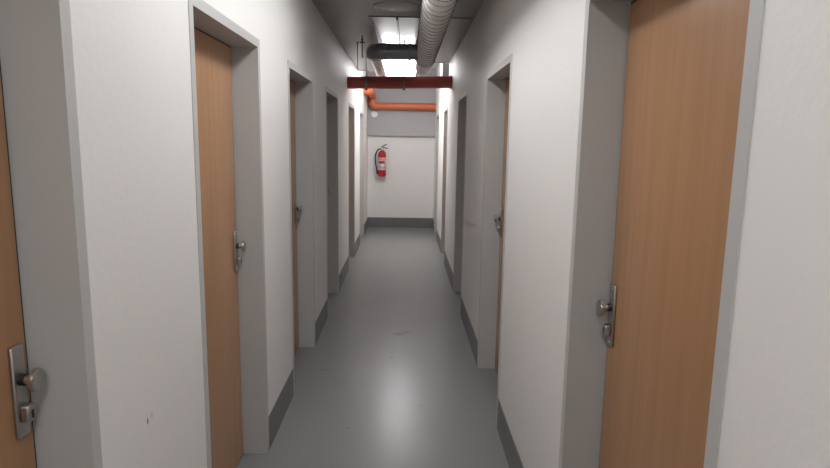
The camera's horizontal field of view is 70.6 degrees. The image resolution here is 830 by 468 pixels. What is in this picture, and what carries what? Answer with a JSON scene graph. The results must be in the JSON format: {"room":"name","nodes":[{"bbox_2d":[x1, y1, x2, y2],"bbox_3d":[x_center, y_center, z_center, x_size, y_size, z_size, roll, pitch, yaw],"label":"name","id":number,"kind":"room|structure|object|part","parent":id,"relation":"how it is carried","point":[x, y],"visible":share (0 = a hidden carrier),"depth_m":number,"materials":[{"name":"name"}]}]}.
{"room":"basement corridor","nodes":[
{"label":"basement corridor","id":0,"kind":"room"},
{"bbox_2d":[69,0,367,467],"bbox_3d":[-0.871,-0.560,4.124,0.220,3.000,13.550,1,9,-1],"label":"wall","id":1,"kind":"structure","parent":0,"point":[132,67],"depth_m":1.70,"materials":[{"name":"white paint"}]},
{"bbox_2d":[0,0,102,467],"bbox_3d":[-0.811,0.427,0.871,0.203,2.060,0.910,1,9,-1],"label":"door","id":2,"kind":"structure","parent":1,"relation":"in","point":[49,410],"depth_m":1.22,"materials":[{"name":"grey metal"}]},
{"bbox_3d":[-0.833,0.331,1.234,0.009,0.200,0.040,1,9,-1],"label":"lock plate","id":3,"kind":"part","parent":2,"relation":"part of","materials":[{"name":"silver metal"}]},
{"bbox_3d":[-0.808,0.306,1.230,0.040,0.050,0.050,1,9,-1],"label":"knob","id":4,"kind":"part","parent":2,"relation":"part of","materials":[{"name":"silver metal"}]},
{"bbox_2d":[188,0,268,467],"bbox_3d":[-0.838,0.179,2.447,0.203,2.060,0.911,1,9,-1],"label":"door","id":5,"kind":"structure","parent":1,"relation":"in","point":[224,57],"depth_m":2.71,"materials":[{"name":"brown wood"}]},
{"bbox_3d":[-0.859,0.084,2.810,0.009,0.200,0.040,1,9,-1],"label":"lock plate","id":6,"kind":"part","parent":5,"relation":"part of","materials":[{"name":"silver metal"}]},
{"bbox_3d":[-0.834,0.058,2.807,0.040,0.050,0.050,1,9,-1],"label":"knob","id":7,"kind":"part","parent":5,"relation":"part of","materials":[{"name":"silver metal"}]},
{"bbox_2d":[288,60,314,392],"bbox_3d":[-0.864,-0.067,4.014,0.203,2.060,0.910,1,9,-1],"label":"door","id":8,"kind":"structure","parent":1,"relation":"in","point":[300,83],"depth_m":4.37,"materials":[{"name":"grey metal"}]},
{"bbox_3d":[-0.886,-0.163,4.377,0.009,0.200,0.040,1,9,-1],"label":"lock plate","id":9,"kind":"part","parent":8,"relation":"part of","materials":[{"name":"silver metal"}]},
{"bbox_2d":[269,218,367,448],"bbox_3d":[-0.782,0.836,4.343,0.004,0.178,13.546,1,9,-1],"label":"baseboard","id":10,"kind":"structure","parent":1,"relation":"attached to","point":[278,412],"depth_m":3.58,"materials":[{"name":"grey paint"}]},
{"bbox_2d":[326,87,338,298],"bbox_3d":[-0.892,-0.325,5.654,0.203,2.060,0.904,1,9,-1],"label":"door","id":11,"kind":"structure","parent":1,"relation":"in","point":[331,97],"depth_m":6.04,"materials":[{"name":"grey metal"}]},
{"bbox_2d":[348,102,354,256],"bbox_3d":[-0.926,-0.638,7.647,0.203,2.060,0.859,1,9,-1],"label":"door","id":12,"kind":"structure","parent":1,"relation":"in","point":[351,109],"depth_m":8.02,"materials":[{"name":"grey metal"}]},
{"bbox_2d":[360,111,363,235],"bbox_3d":[-0.956,-0.920,9.444,0.203,2.060,0.879,1,9,-1],"label":"door","id":13,"kind":"structure","parent":1,"relation":"in","point":[361,112],"depth_m":9.84,"materials":[{"name":"grey metal"}]},
{"bbox_2d":[364,89,435,110],"bbox_3d":[-0.236,-2.325,10.103,1.243,0.334,1.056,1,9,-1],"label":"pipe","id":14,"kind":"object","parent":1,"relation":"attached to","point":[373,104],"visible":0.88,"depth_m":10.51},
{"bbox_2d":[236,227,508,467],"bbox_3d":[-0.168,0.991,4.380,1.677,0.120,13.750,1,9,-1],"label":"floor","id":15,"kind":"structure","parent":0,"point":[391,378],"depth_m":3.97,"materials":[{"name":"grey concrete"}]},
{"bbox_2d":[312,0,483,69],"bbox_3d":[-0.103,-1.609,2.783,1.237,0.328,11.200,1,9,-1],"label":"ceiling","id":16,"kind":"structure","parent":0,"point":[348,20],"depth_m":4.88,"materials":[{"name":"grey paint"}]},
{"bbox_2d":[372,17,398,43],"bbox_3d":[-0.273,-2.065,6.009,0.197,0.212,2.600,1,9,-1],"label":"sheet","id":17,"kind":"object","parent":16,"relation":"attached to","point":[386,27],"visible":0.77,"depth_m":5.61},
{"bbox_2d":[396,18,399,38],"bbox_3d":[-0.160,-1.950,5.598,0.018,0.156,1.731,1,9,-1],"label":"strip","id":18,"kind":"object","parent":16,"relation":"attached to","point":[396,18],"visible":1,"depth_m":5.33,"materials":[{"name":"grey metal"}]},
{"bbox_2d":[398,18,419,43],"bbox_3d":[0.028,-2.061,6.014,0.370,0.212,2.600,1,9,-1],"label":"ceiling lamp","id":19,"kind":"object","parent":16,"relation":"attached to","point":[408,27],"visible":0.4,"depth_m":5.64,"materials":[{"name":"white plastic"}]},
{"bbox_2d":[366,0,456,75],"bbox_3d":[-0.081,-1.427,2.923,0.697,0.398,11.180,1,9,-1],"label":"ventilation duct","id":20,"kind":"object","parent":16,"relation":"attached to","point":[435,15],"visible":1,"depth_m":4.99,"materials":[{"name":"grey metal"}]},
{"bbox_2d":[368,16,471,18],"bbox_3d":[0.042,-1.751,4.735,0.837,0.007,0.012,1,9,-1],"label":"batten","id":21,"kind":"object","parent":16,"relation":"attached to","point":[368,16],"visible":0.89,"depth_m":4.73,"materials":[{"name":"silver metal"}]},
{"bbox_2d":[367,136,434,217],"bbox_3d":[-0.258,-1.614,10.904,1.677,3.000,0.150,1,9,-1],"label":"wall","id":22,"kind":"structure","parent":0,"point":[406,190],"depth_m":10.92,"materials":[{"name":"white paint"}]},
{"bbox_2d":[375,144,387,176],"bbox_3d":[-0.624,-1.357,10.753,0.198,0.598,0.172,-6,11,-39],"label":"fire extinguisher","id":23,"kind":"object","parent":22,"relation":"attached to","point":[381,171],"visible":1,"depth_m":10.71,"materials":[{"name":"red metal"}]},
{"bbox_2d":[367,217,432,227],"bbox_3d":[-0.279,-0.214,11.046,1.237,0.190,0.004,1,9,-1],"label":"baseboard","id":24,"kind":"structure","parent":22,"relation":"attached to","point":[389,222],"depth_m":11.04,"materials":[{"name":"grey paint"}]},
{"bbox_2d":[367,69,435,136],"bbox_3d":[-0.243,-2.390,10.676,1.237,1.195,0.060,1,9,-1],"label":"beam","id":25,"kind":"structure","parent":22,"relation":"attached to","point":[387,122],"depth_m":10.68,"materials":[{"name":"grey paint"}]},
{"bbox_2d":[371,111,376,116],"bbox_3d":[-0.740,-2.180,10.659,0.114,0.114,0.022,1,9,-1],"label":"wall vent","id":26,"kind":"object","parent":25,"relation":"attached to","point":[374,113],"visible":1,"depth_m":10.66,"materials":[{"name":"white plastic"}]},
{"bbox_2d":[399,31,438,68],"bbox_3d":[-0.205,-2.774,8.951,1.237,0.100,3.350,1,9,-1],"label":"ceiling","id":27,"kind":"structure","parent":0,"point":[435,65],"depth_m":10.02,"materials":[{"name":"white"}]},
{"bbox_2d":[383,43,415,75],"bbox_3d":[-0.210,-2.464,8.280,0.480,0.305,1.570,1,9,-1],"label":"ceiling lamp","id":28,"kind":"object","parent":27,"relation":"attached to","point":[392,67],"visible":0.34,"depth_m":7.95,"materials":[{"name":"white plastic"}]},
{"bbox_2d":[383,60,415,75],"bbox_3d":[-0.211,-2.378,8.294,0.460,0.130,1.550,1,9,-1],"label":"diffuser","id":29,"kind":"object","parent":28,"relation":"attached to","point":[392,67],"depth_m":7.95,"materials":[{"name":"white"}]},
{"bbox_2d":[433,0,829,467],"bbox_3d":[0.585,-0.541,4.152,0.220,3.000,13.550,1,9,-1],"label":"wall","id":30,"kind":"structure","parent":0,"point":[776,408],"depth_m":0.99,"materials":[{"name":"white paint"}]},
{"bbox_2d":[347,41,451,89],"bbox_3d":[-0.177,-1.986,6.924,1.240,0.576,0.153,1,9,-1],"label":"pipe","id":31,"kind":"object","parent":30,"relation":"attached to","point":[366,82],"visible":0.98,"depth_m":6.89,"materials":[{"name":"red metal"}]},
{"bbox_2d":[357,62,449,70],"bbox_3d":[-0.180,-2.269,7.867,1.600,0.062,0.225,10,12,44],"label":"trim","id":32,"kind":"structure","parent":30,"relation":"attached to","point":[434,62],"depth_m":8.33,"materials":[{"name":"grey"}]},
{"bbox_2d":[434,114,438,231],"bbox_3d":[0.467,-0.997,10.082,0.203,2.060,0.864,1,9,-1],"label":"door","id":33,"kind":"structure","parent":30,"relation":"in","point":[437,116],"depth_m":10.45,"materials":[{"name":"grey metal"}]},
{"bbox_2d":[441,107,447,252],"bbox_3d":[0.501,-0.681,8.072,0.203,2.060,0.734,1,9,-1],"label":"door","id":34,"kind":"structure","parent":30,"relation":"in","point":[445,109],"depth_m":8.37,"materials":[{"name":"grey metal"}]},
{"bbox_2d":[440,63,448,75],"bbox_3d":[0.389,-2.251,7.712,0.082,0.530,0.480,1,9,-1],"label":"junction box","id":35,"kind":"object","parent":30,"relation":"attached to","point":[444,67],"visible":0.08,"depth_m":7.50,"materials":[{"name":"white plastic"}]},
{"bbox_3d":[0.351,-2.232,7.714,0.007,0.470,0.460,1,9,-1],"label":"lid","id":36,"kind":"part","parent":35,"relation":"part of","materials":[{"name":"white plastic"}]},
{"bbox_2d":[453,91,466,308],"bbox_3d":[0.539,-0.324,5.800,0.203,2.060,0.864,1,9,-1],"label":"door","id":37,"kind":"structure","parent":30,"relation":"in","point":[462,100],"depth_m":6.16,"materials":[{"name":"grey metal"}]},
{"bbox_2d":[433,220,523,467],"bbox_3d":[0.451,0.852,4.366,0.004,0.178,13.546,1,9,-1],"label":"baseboard","id":38,"kind":"structure","parent":30,"relation":"attached to","point":[511,452],"depth_m":3.27,"materials":[{"name":"grey paint"}]},
{"bbox_2d":[477,53,512,426],"bbox_3d":[0.576,0.016,3.634,0.203,2.060,0.929,1,9,-1],"label":"door","id":39,"kind":"structure","parent":30,"relation":"in","point":[498,92],"depth_m":4.01,"materials":[{"name":"grey metal"}]},
{"bbox_3d":[0.586,-0.080,4.006,0.009,0.200,0.040,1,9,-1],"label":"lock plate","id":40,"kind":"part","parent":39,"relation":"part of","materials":[{"name":"silver metal"}]},
{"bbox_2d":[559,0,765,467],"bbox_3d":[0.613,0.355,1.479,0.203,2.060,0.933,1,9,-1],"label":"door","id":41,"kind":"structure","parent":30,"relation":"in","point":[668,91],"depth_m":1.54,"materials":[{"name":"brown wood"}]},
{"bbox_3d":[0.599,0.232,1.849,0.040,0.050,0.050,1,9,-1],"label":"knob","id":42,"kind":"part","parent":41,"relation":"part of","materials":[{"name":"silver metal"}]},
{"bbox_3d":[0.623,0.258,1.853,0.009,0.200,0.040,1,9,-1],"label":"lock plate","id":43,"kind":"part","parent":41,"relation":"part of","materials":[{"name":"silver metal"}]}
]}

